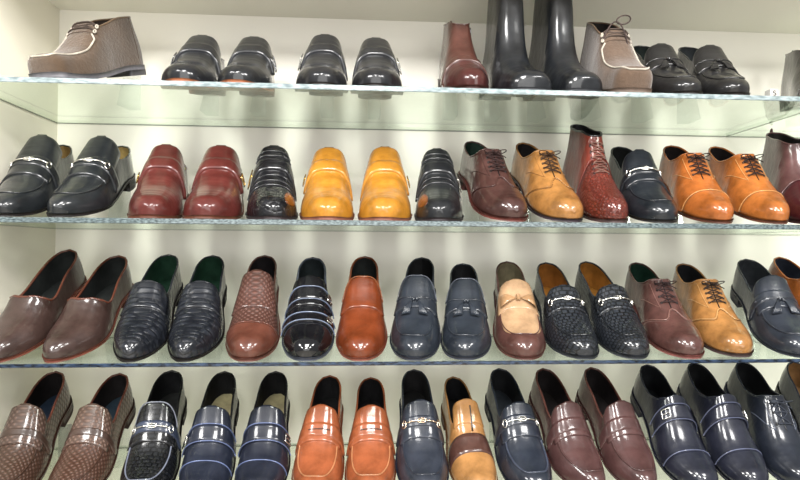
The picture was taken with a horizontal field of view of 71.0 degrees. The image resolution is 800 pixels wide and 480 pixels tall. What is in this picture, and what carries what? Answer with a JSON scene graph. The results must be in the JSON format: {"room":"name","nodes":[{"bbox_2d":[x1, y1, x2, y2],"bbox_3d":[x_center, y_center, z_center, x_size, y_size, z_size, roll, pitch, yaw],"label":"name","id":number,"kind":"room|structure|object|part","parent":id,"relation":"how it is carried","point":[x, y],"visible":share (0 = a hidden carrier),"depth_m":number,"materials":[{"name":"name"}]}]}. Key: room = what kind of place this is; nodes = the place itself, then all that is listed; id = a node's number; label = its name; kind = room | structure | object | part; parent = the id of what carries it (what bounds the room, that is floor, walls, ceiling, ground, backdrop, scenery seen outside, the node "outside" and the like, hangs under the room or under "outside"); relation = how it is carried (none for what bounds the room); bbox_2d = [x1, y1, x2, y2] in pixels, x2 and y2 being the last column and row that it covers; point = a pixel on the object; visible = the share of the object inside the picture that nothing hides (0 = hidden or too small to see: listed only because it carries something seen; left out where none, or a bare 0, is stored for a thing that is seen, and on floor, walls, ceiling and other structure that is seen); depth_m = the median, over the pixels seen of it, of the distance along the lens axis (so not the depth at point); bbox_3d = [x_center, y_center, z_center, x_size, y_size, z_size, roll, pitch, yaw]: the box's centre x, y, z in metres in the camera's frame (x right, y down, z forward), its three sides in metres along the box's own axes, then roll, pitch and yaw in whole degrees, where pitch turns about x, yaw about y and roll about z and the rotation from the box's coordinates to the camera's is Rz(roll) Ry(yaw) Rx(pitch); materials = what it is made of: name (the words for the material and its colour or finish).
{"room":"shoe store","nodes":[
{"label":"shoe store","id":0,"kind":"room"},
{"bbox_2d":[0,0,59,479],"bbox_3d":[-0.824,0.203,1.137,0.020,2.227,0.404,0,-1,-4],"label":"wall","id":1,"kind":"structure","parent":0,"point":[27,27],"depth_m":1.21,"materials":[{"name":"white paint"}]},
{"bbox_2d":[48,0,799,33],"bbox_3d":[0.282,-0.561,1.234,2.187,0.020,0.384,0,-1,-4],"label":"ceiling","id":2,"kind":"structure","parent":0,"point":[755,16],"depth_m":1.34,"materials":[{"name":"white paint"}]},
{"bbox_2d":[51,10,799,479],"bbox_3d":[0.254,0.216,1.420,2.207,2.227,0.020,0,-1,-4],"label":"wall","id":3,"kind":"structure","parent":0,"point":[759,58],"depth_m":1.40,"materials":[{"name":"white paint"}]},
{"bbox_2d":[54,439,648,449],"bbox_3d":[0.017,0.498,1.216,1.670,0.007,0.343,0,-1,-4],"label":"glass shelf","id":4,"kind":"object","parent":3,"relation":"attached to","point":[646,439],"visible":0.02,"depth_m":1.36,"materials":[{"name":"clear glass"}]},
{"bbox_2d":[0,371,73,479],"bbox_3d":[-0.748,0.386,1.131,0.104,0.204,0.271,1,-1,-11],"label":"loafer","id":5,"kind":"object","parent":4,"relation":"on","point":[29,434],"visible":1,"depth_m":1.10,"materials":[{"name":"leather"}]},
{"bbox_2d":[48,373,135,479],"bbox_3d":[-0.612,0.390,1.142,0.104,0.197,0.274,0,-1,4],"label":"loafer","id":6,"kind":"object","parent":4,"relation":"on","point":[90,449],"visible":1,"depth_m":1.10,"materials":[{"name":"leather"}]},
{"bbox_2d":[120,370,186,479],"bbox_3d":[-0.485,0.388,1.148,0.108,0.204,0.268,0,-1,2],"label":"loafer","id":7,"kind":"object","parent":4,"relation":"on","point":[154,450],"visible":1,"depth_m":1.10,"materials":[{"name":"leather"}]},
{"bbox_2d":[179,371,238,479],"bbox_3d":[-0.389,0.390,1.154,0.106,0.201,0.272,1,-1,-14],"label":"shoe","id":8,"kind":"object","parent":4,"relation":"on","point":[209,452],"visible":1,"depth_m":1.11,"materials":[{"name":"leather"}]},
{"bbox_2d":[234,371,290,479],"bbox_3d":[-0.267,0.392,1.163,0.106,0.200,0.273,0,-1,6],"label":"shoe","id":9,"kind":"object","parent":4,"relation":"on","point":[264,453],"visible":1,"depth_m":1.11,"materials":[{"name":"leather"}]},
{"bbox_2d":[291,375,344,479],"bbox_3d":[-0.164,0.399,1.174,0.104,0.187,0.278,0,-1,-1],"label":"loafer","id":10,"kind":"object","parent":4,"relation":"on","point":[320,450],"visible":1,"depth_m":1.12,"materials":[{"name":"leather"}]},
{"bbox_2d":[344,377,395,479],"bbox_3d":[-0.055,0.403,1.182,0.105,0.180,0.279,0,-1,5],"label":"loafer","id":11,"kind":"object","parent":4,"relation":"on","point":[370,453],"visible":1,"depth_m":1.13,"materials":[{"name":"leather"}]},
{"bbox_2d":[395,369,448,479],"bbox_3d":[0.039,0.393,1.183,0.107,0.202,0.273,0,-1,-6],"label":"loafer","id":12,"kind":"object","parent":4,"relation":"on","point":[420,451],"visible":1,"depth_m":1.13,"materials":[{"name":"leather"}]},
{"bbox_2d":[441,376,497,479],"bbox_3d":[0.137,0.404,1.195,0.097,0.181,0.281,1,-1,-10],"label":"loafer","id":13,"kind":"object","parent":4,"relation":"on","point":[469,456],"visible":1,"depth_m":1.15,"materials":[{"name":"leather"}]},
{"bbox_2d":[484,368,552,479],"bbox_3d":[0.243,0.394,1.195,0.106,0.203,0.272,1,-1,-10],"label":"loafer","id":14,"kind":"object","parent":4,"relation":"on","point":[520,453],"visible":1,"depth_m":1.15,"materials":[{"name":"leather"}]},
{"bbox_2d":[528,368,605,479],"bbox_3d":[0.345,0.394,1.200,0.104,0.203,0.272,1,-1,-17],"label":"loafer","id":15,"kind":"object","parent":4,"relation":"on","point":[572,453],"visible":1,"depth_m":1.15,"materials":[{"name":"leather"}]},
{"bbox_2d":[575,367,656,479],"bbox_3d":[0.454,0.395,1.207,0.106,0.204,0.268,1,-1,-19],"label":"loafer","id":16,"kind":"object","parent":4,"relation":"on","point":[623,448],"visible":0.99,"depth_m":1.16,"materials":[{"name":"leather"}]},
{"bbox_2d":[630,364,718,479],"bbox_3d":[0.576,0.392,1.214,0.104,0.211,0.269,1,-1,-11],"label":"shoe","id":17,"kind":"object","parent":4,"relation":"on","point":[676,445],"visible":1,"depth_m":1.17,"materials":[{"name":"leather"}]},
{"bbox_2d":[676,363,768,479],"bbox_3d":[0.697,0.391,1.220,0.104,0.216,0.267,0,-1,1],"label":"shoe","id":18,"kind":"object","parent":4,"relation":"on","point":[722,425],"visible":0.97,"depth_m":1.17,"materials":[{"name":"leather"}]},
{"bbox_2d":[723,363,799,479],"bbox_3d":[0.803,0.391,1.228,0.107,0.218,0.267,0,-1,-1],"label":"shoe","id":19,"kind":"object","parent":4,"relation":"on","point":[772,427],"visible":0.95,"depth_m":1.18,"materials":[{"name":"leather"}]},
{"bbox_2d":[0,217,799,234],"bbox_3d":[0.020,-0.028,1.226,1.670,0.010,0.343,0,-1,-4],"label":"glass shelf","id":20,"kind":"object","parent":3,"relation":"attached to","point":[33,222],"visible":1,"depth_m":1.09,"materials":[{"name":"clear glass"}]},
{"bbox_2d":[0,134,73,216],"bbox_3d":[-0.746,-0.129,1.148,0.104,0.180,0.279,1,-1,-13],"label":"loafer","id":21,"kind":"object","parent":20,"relation":"on","point":[42,165],"visible":0.88,"depth_m":1.10,"materials":[{"name":"leather"}]},
{"bbox_2d":[46,136,135,216],"bbox_3d":[-0.619,-0.128,1.156,0.105,0.180,0.279,0,-1,6],"label":"loafer","id":22,"kind":"object","parent":20,"relation":"on","point":[103,169],"visible":1,"depth_m":1.11,"materials":[{"name":"leather"}]},
{"bbox_2d":[127,144,188,218],"bbox_3d":[-0.499,-0.121,1.171,0.104,0.168,0.289,1,-1,-16],"label":"shoe","id":23,"kind":"object","parent":20,"relation":"on","point":[161,191],"visible":0.97,"depth_m":1.11,"materials":[{"name":"leather"}]},
{"bbox_2d":[182,145,244,218],"bbox_3d":[-0.376,-0.120,1.180,0.114,0.168,0.289,0,-1,-4],"label":"shoe","id":24,"kind":"object","parent":20,"relation":"on","point":[217,191],"visible":0.99,"depth_m":1.12,"materials":[{"name":"leather"}]},
{"bbox_2d":[245,145,297,219],"bbox_3d":[-0.273,-0.121,1.186,0.104,0.170,0.289,1,-1,-16],"label":"shoe","id":25,"kind":"object","parent":20,"relation":"on","point":[272,192],"visible":1,"depth_m":1.12,"materials":[{"name":"leather"}]},
{"bbox_3d":[-0.215,-0.079,1.094,0.020,0.024,0.055,1,11,-11],"label":"tan panel","id":26,"kind":"part","parent":25,"relation":"part of","materials":[{"name":"leather"}]},
{"bbox_2d":[299,147,354,219],"bbox_3d":[-0.158,-0.119,1.194,0.112,0.168,0.289,1,-1,-10],"label":"shoe","id":27,"kind":"object","parent":20,"relation":"on","point":[327,192],"visible":0.99,"depth_m":1.13,"materials":[{"name":"leather"}]},
{"bbox_2d":[357,146,411,220],"bbox_3d":[-0.026,-0.120,1.203,0.114,0.172,0.288,0,-1,5],"label":"shoe","id":28,"kind":"object","parent":20,"relation":"on","point":[384,192],"visible":0.98,"depth_m":1.14,"materials":[{"name":"leather"}]},
{"bbox_2d":[414,148,463,220],"bbox_3d":[0.085,-0.118,1.210,0.102,0.170,0.289,0,-1,5],"label":"shoe","id":29,"kind":"object","parent":20,"relation":"on","point":[438,198],"visible":0.99,"depth_m":1.15,"materials":[{"name":"leather"}]},
{"bbox_3d":[0.045,-0.077,1.109,0.020,0.024,0.055,0,11,0],"label":"tan panel","id":30,"kind":"part","parent":29,"relation":"part of","materials":[{"name":"leather"}]},
{"bbox_2d":[458,141,527,221],"bbox_3d":[0.182,-0.132,1.201,0.108,0.198,0.276,1,-1,-22],"label":"shoe","id":31,"kind":"object","parent":20,"relation":"on","point":[492,191],"visible":1,"depth_m":1.14,"materials":[{"name":"leather"}]},
{"bbox_2d":[510,142,583,221],"bbox_3d":[0.300,-0.131,1.210,0.103,0.197,0.275,1,-1,-19],"label":"shoe","id":32,"kind":"object","parent":20,"relation":"on","point":[546,191],"visible":0.99,"depth_m":1.15,"materials":[{"name":"leather"}]},
{"bbox_2d":[562,124,627,222],"bbox_3d":[0.420,-0.151,1.226,0.092,0.240,0.283,0,-1,3],"label":"boot","id":33,"kind":"object","parent":20,"relation":"on","point":[586,169],"visible":0.88,"depth_m":1.17,"materials":[{"name":"leather"}]},
{"bbox_2d":[608,146,678,222],"bbox_3d":[0.524,-0.126,1.226,0.106,0.192,0.274,0,-1,8],"label":"loafer","id":34,"kind":"object","parent":20,"relation":"on","point":[635,173],"visible":0.91,"depth_m":1.17,"materials":[{"name":"leather"}]},
{"bbox_2d":[659,145,733,223],"bbox_3d":[0.639,-0.128,1.234,0.104,0.197,0.277,0,-1,4],"label":"shoe","id":35,"kind":"object","parent":20,"relation":"on","point":[697,195],"visible":0.96,"depth_m":1.18,"materials":[{"name":"leather"}]},
{"bbox_2d":[706,146,789,223],"bbox_3d":[0.761,-0.127,1.241,0.104,0.197,0.276,0,-1,6],"label":"shoe","id":36,"kind":"object","parent":20,"relation":"on","point":[753,197],"visible":0.91,"depth_m":1.18,"materials":[{"name":"leather"}]},
{"bbox_2d":[760,128,799,223],"bbox_3d":[0.869,-0.147,1.251,0.099,0.240,0.284,0,-1,12],"label":"boot","id":37,"kind":"object","parent":20,"relation":"on","point":[780,164],"visible":0.66,"depth_m":1.22,"materials":[{"name":"leather"}]},
{"bbox_2d":[0,336,799,367],"bbox_3d":[0.019,0.234,1.221,1.670,0.007,0.343,0,-1,-4],"label":"glass shelf","id":38,"kind":"object","parent":3,"relation":"attached to","point":[711,360],"visible":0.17,"depth_m":1.05,"materials":[{"name":"clear glass"}]},
{"bbox_2d":[0,249,86,362],"bbox_3d":[-0.721,0.121,1.136,0.108,0.206,0.267,0,-1,12],"label":"loafer","id":39,"kind":"object","parent":38,"relation":"on","point":[27,318],"visible":0.95,"depth_m":1.09,"materials":[{"name":"leather"}]},
{"bbox_2d":[42,255,132,362],"bbox_3d":[-0.618,0.128,1.147,0.107,0.194,0.275,0,-1,9],"label":"loafer","id":40,"kind":"object","parent":38,"relation":"on","point":[87,320],"visible":0.98,"depth_m":1.09,"materials":[{"name":"leather"}]},
{"bbox_2d":[113,254,182,362],"bbox_3d":[-0.516,0.128,1.153,0.104,0.196,0.273,1,-1,-12],"label":"loafer","id":41,"kind":"object","parent":38,"relation":"on","point":[144,325],"visible":1,"depth_m":1.10,"materials":[{"name":"leather"}]},
{"bbox_2d":[167,255,226,361],"bbox_3d":[-0.401,0.129,1.161,0.104,0.195,0.274,0,-1,1],"label":"loafer","id":42,"kind":"object","parent":38,"relation":"on","point":[197,329],"visible":1,"depth_m":1.10,"materials":[{"name":"leather"}]},
{"bbox_2d":[225,255,280,361],"bbox_3d":[-0.296,0.130,1.168,0.104,0.195,0.276,0,-1,-6],"label":"loafer","id":43,"kind":"object","parent":38,"relation":"on","point":[254,331],"visible":1,"depth_m":1.11,"materials":[{"name":"leather"}]},
{"bbox_2d":[281,257,335,360],"bbox_3d":[-0.190,0.132,1.177,0.108,0.192,0.277,1,-1,-8],"label":"shoe","id":44,"kind":"object","parent":38,"relation":"on","point":[307,334],"visible":1,"depth_m":1.11,"materials":[{"name":"leather"}]},
{"bbox_2d":[336,256,387,360],"bbox_3d":[-0.077,0.132,1.183,0.104,0.195,0.276,0,-1,-1],"label":"loafer","id":45,"kind":"object","parent":38,"relation":"on","point":[361,335],"visible":1,"depth_m":1.12,"materials":[{"name":"leather"}]},
{"bbox_2d":[390,257,440,360],"bbox_3d":[0.032,0.134,1.188,0.104,0.193,0.276,0,-1,1],"label":"loafer","id":46,"kind":"object","parent":38,"relation":"on","point":[415,335],"visible":1,"depth_m":1.12,"materials":[{"name":"leather"}]},
{"bbox_3d":[0.033,0.123,1.149,0.083,0.020,0.013,0,23,7],"label":"tassel cord","id":47,"kind":"part","parent":46,"relation":"part of","materials":[{"name":"leather"}]},
{"bbox_2d":[440,263,491,359],"bbox_3d":[0.144,0.141,1.199,0.104,0.179,0.280,0,-1,10],"label":"loafer","id":48,"kind":"object","parent":38,"relation":"on","point":[465,333],"visible":1,"depth_m":1.13,"materials":[{"name":"leather"}]},
{"bbox_3d":[0.137,0.129,1.163,0.083,0.020,0.013,0,19,4],"label":"tassel cord","id":49,"kind":"part","parent":48,"relation":"part of","materials":[{"name":"leather"}]},
{"bbox_2d":[493,261,545,359],"bbox_3d":[0.245,0.139,1.206,0.104,0.184,0.279,0,-1,1],"label":"loafer","id":50,"kind":"object","parent":38,"relation":"on","point":[518,333],"visible":1,"depth_m":1.14,"materials":[{"name":"leather"}]},
{"bbox_2d":[533,262,598,359],"bbox_3d":[0.342,0.141,1.213,0.104,0.182,0.279,1,-1,-9],"label":"loafer","id":51,"kind":"object","parent":38,"relation":"on","point":[567,328],"visible":1,"depth_m":1.16,"materials":[{"name":"leather"}]},
{"bbox_2d":[575,261,649,358],"bbox_3d":[0.456,0.141,1.219,0.106,0.184,0.277,0,-1,2],"label":"loafer","id":52,"kind":"object","parent":38,"relation":"on","point":[617,326],"visible":0.94,"depth_m":1.16,"materials":[{"name":"leather"}]},
{"bbox_2d":[624,262,704,358],"bbox_3d":[0.569,0.142,1.228,0.107,0.183,0.281,0,-1,2],"label":"shoe","id":53,"kind":"object","parent":38,"relation":"on","point":[669,329],"visible":0.97,"depth_m":1.17,"materials":[{"name":"leather"}]},
{"bbox_2d":[672,263,753,356],"bbox_3d":[0.680,0.144,1.249,0.107,0.181,0.283,0,-1,0],"label":"shoe","id":54,"kind":"object","parent":38,"relation":"on","point":[704,300],"visible":0.89,"depth_m":1.19,"materials":[{"name":"leather"}]},
{"bbox_2d":[730,259,799,357],"bbox_3d":[0.813,0.139,1.239,0.109,0.193,0.276,0,-1,6],"label":"loafer","id":55,"kind":"object","parent":38,"relation":"on","point":[770,307],"visible":1,"depth_m":1.20,"materials":[{"name":"leather"}]},
{"bbox_3d":[0.809,0.128,1.200,0.087,0.019,0.013,0,23,6],"label":"tassel cord","id":56,"kind":"part","parent":55,"relation":"part of","materials":[{"name":"leather"}]},
{"bbox_2d":[0,76,799,136],"bbox_3d":[0.022,-0.282,1.231,1.670,0.010,0.343,0,-1,-4],"label":"glass shelf","id":57,"kind":"object","parent":3,"relation":"attached to","point":[2,78],"visible":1,"depth_m":1.07,"materials":[{"name":"clear glass"}]},
{"bbox_2d":[27,16,145,78],"bbox_3d":[-0.621,-0.391,1.145,0.104,0.197,0.268,0,-1,14],"label":"boot","id":58,"kind":"object","parent":57,"relation":"on","point":[109,47],"visible":0.98,"depth_m":1.10,"materials":[{"name":"leather"}]},
{"bbox_2d":[160,35,225,95],"bbox_3d":[-0.427,-0.367,1.182,0.110,0.153,0.289,1,-1,-8],"label":"shoe","id":59,"kind":"object","parent":57,"relation":"on","point":[199,58],"visible":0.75,"depth_m":1.13,"materials":[{"name":"leather"}]},
{"bbox_2d":[217,36,276,96],"bbox_3d":[-0.309,-0.366,1.189,0.112,0.153,0.288,0,-1,2],"label":"shoe","id":60,"kind":"object","parent":57,"relation":"on","point":[252,60],"visible":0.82,"depth_m":1.14,"materials":[{"name":"leather"}]},
{"bbox_2d":[295,34,348,96],"bbox_3d":[-0.168,-0.370,1.198,0.111,0.162,0.287,1,-1,-10],"label":"shoe","id":61,"kind":"object","parent":57,"relation":"on","point":[323,62],"visible":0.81,"depth_m":1.14,"materials":[{"name":"leather"}]},
{"bbox_2d":[350,37,403,99],"bbox_3d":[-0.049,-0.367,1.207,0.110,0.159,0.289,0,-1,-2],"label":"shoe","id":62,"kind":"object","parent":57,"relation":"on","point":[375,64],"visible":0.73,"depth_m":1.15,"materials":[{"name":"leather"}]},
{"bbox_2d":[438,21,488,88],"bbox_3d":[0.135,-0.400,1.214,0.101,0.226,0.283,0,-1,2],"label":"boot","id":63,"kind":"object","parent":57,"relation":"on","point":[459,67],"visible":0.87,"depth_m":1.14,"materials":[{"name":"leather"}]},
{"bbox_2d":[479,0,551,100],"bbox_3d":[0.228,-0.431,1.222,0.110,0.291,0.288,1,-1,-17],"label":"boot","id":64,"kind":"object","parent":57,"relation":"on","point":[506,63],"visible":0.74,"depth_m":1.18,"materials":[{"name":"leather"}]},
{"bbox_2d":[523,0,602,101],"bbox_3d":[0.347,-0.430,1.232,0.102,0.291,0.289,0,-1,-7],"label":"boot","id":65,"kind":"object","parent":57,"relation":"on","point":[552,53],"visible":0.73,"depth_m":1.19,"materials":[{"name":"leather"}]},
{"bbox_2d":[580,15,652,92],"bbox_3d":[0.459,-0.395,1.221,0.100,0.222,0.274,0,-1,4],"label":"boot","id":66,"kind":"object","parent":57,"relation":"on","point":[608,52],"visible":0.86,"depth_m":1.16,"materials":[{"name":"leather"}]},
{"bbox_2d":[633,43,702,93],"bbox_3d":[0.573,-0.375,1.234,0.102,0.182,0.271,0,-1,5],"label":"loafer","id":67,"kind":"object","parent":57,"relation":"on","point":[669,73],"visible":0.74,"depth_m":1.17,"materials":[{"name":"leather"}]},
{"bbox_3d":[0.568,-0.381,1.198,0.081,0.016,0.013,0,23,1],"label":"tassel cord","id":68,"kind":"part","parent":67,"relation":"part of","materials":[{"name":"leather"}]},
{"bbox_2d":[677,45,749,94],"bbox_3d":[0.684,-0.374,1.240,0.101,0.183,0.272,0,-1,9],"label":"loafer","id":69,"kind":"object","parent":57,"relation":"on","point":[716,73],"visible":0.83,"depth_m":1.18,"materials":[{"name":"leather"}]},
{"bbox_3d":[0.678,-0.381,1.205,0.081,0.016,0.013,0,23,2],"label":"tassel cord","id":70,"kind":"part","parent":69,"relation":"part of","materials":[{"name":"leather"}]},
{"bbox_2d":[765,89,777,95],"bbox_3d":[0.746,-0.293,1.126,0.017,0.017,0.018,0,-1,-4],"label":"block","id":71,"kind":"object","parent":57,"relation":"on","point":[771,92],"visible":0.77,"depth_m":1.12,"materials":[{"name":"white plastic"}]},
{"bbox_2d":[726,113,799,137],"bbox_3d":[1.113,-0.274,1.302,0.513,0.010,0.343,0,-1,-4],"label":"glass shelf","id":72,"kind":"object","parent":3,"relation":"attached to","point":[797,113],"visible":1,"depth_m":1.40,"materials":[{"name":"clear glass"}]},
{"bbox_2d":[779,50,799,111],"bbox_3d":[0.916,-0.373,1.262,0.105,0.185,0.289,0,-1,13],"label":"boot","id":73,"kind":"object","parent":72,"relation":"on","point":[790,83],"visible":0.84,"depth_m":1.29,"materials":[{"name":"leather"}]},
{"bbox_2d":[734,232,799,234],"bbox_3d":[1.111,-0.020,1.297,0.513,0.010,0.343,0,-1,-4],"label":"glass shelf","id":74,"kind":"object","parent":3,"relation":"attached to","point":[779,233],"visible":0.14,"depth_m":1.39,"materials":[{"name":"clear glass"}]},
{"bbox_3d":[1.110,0.242,1.292,0.513,0.007,0.343,0,-1,-4],"label":"glass shelf","id":75,"kind":"object","parent":3,"relation":"attached to","visible":0},
{"bbox_2d":[768,257,799,306],"bbox_3d":[0.906,0.137,1.245,0.106,0.199,0.272,1,-1,-12],"label":"shoe","id":76,"kind":"object","parent":75,"relation":"on","point":[785,268],"visible":0.41,"depth_m":1.32,"materials":[{"name":"leather"}]},
{"bbox_3d":[1.108,0.506,1.286,0.513,0.007,0.343,0,-1,-4],"label":"glass shelf","id":77,"kind":"object","parent":3,"relation":"attached to","visible":0},
{"bbox_2d":[775,363,799,431],"bbox_3d":[0.921,0.391,1.234,0.104,0.218,0.265,0,-1,4],"label":"loafer","id":78,"kind":"object","parent":77,"relation":"on","point":[788,385],"visible":0.94,"depth_m":1.30,"materials":[{"name":"leather"}]}
]}

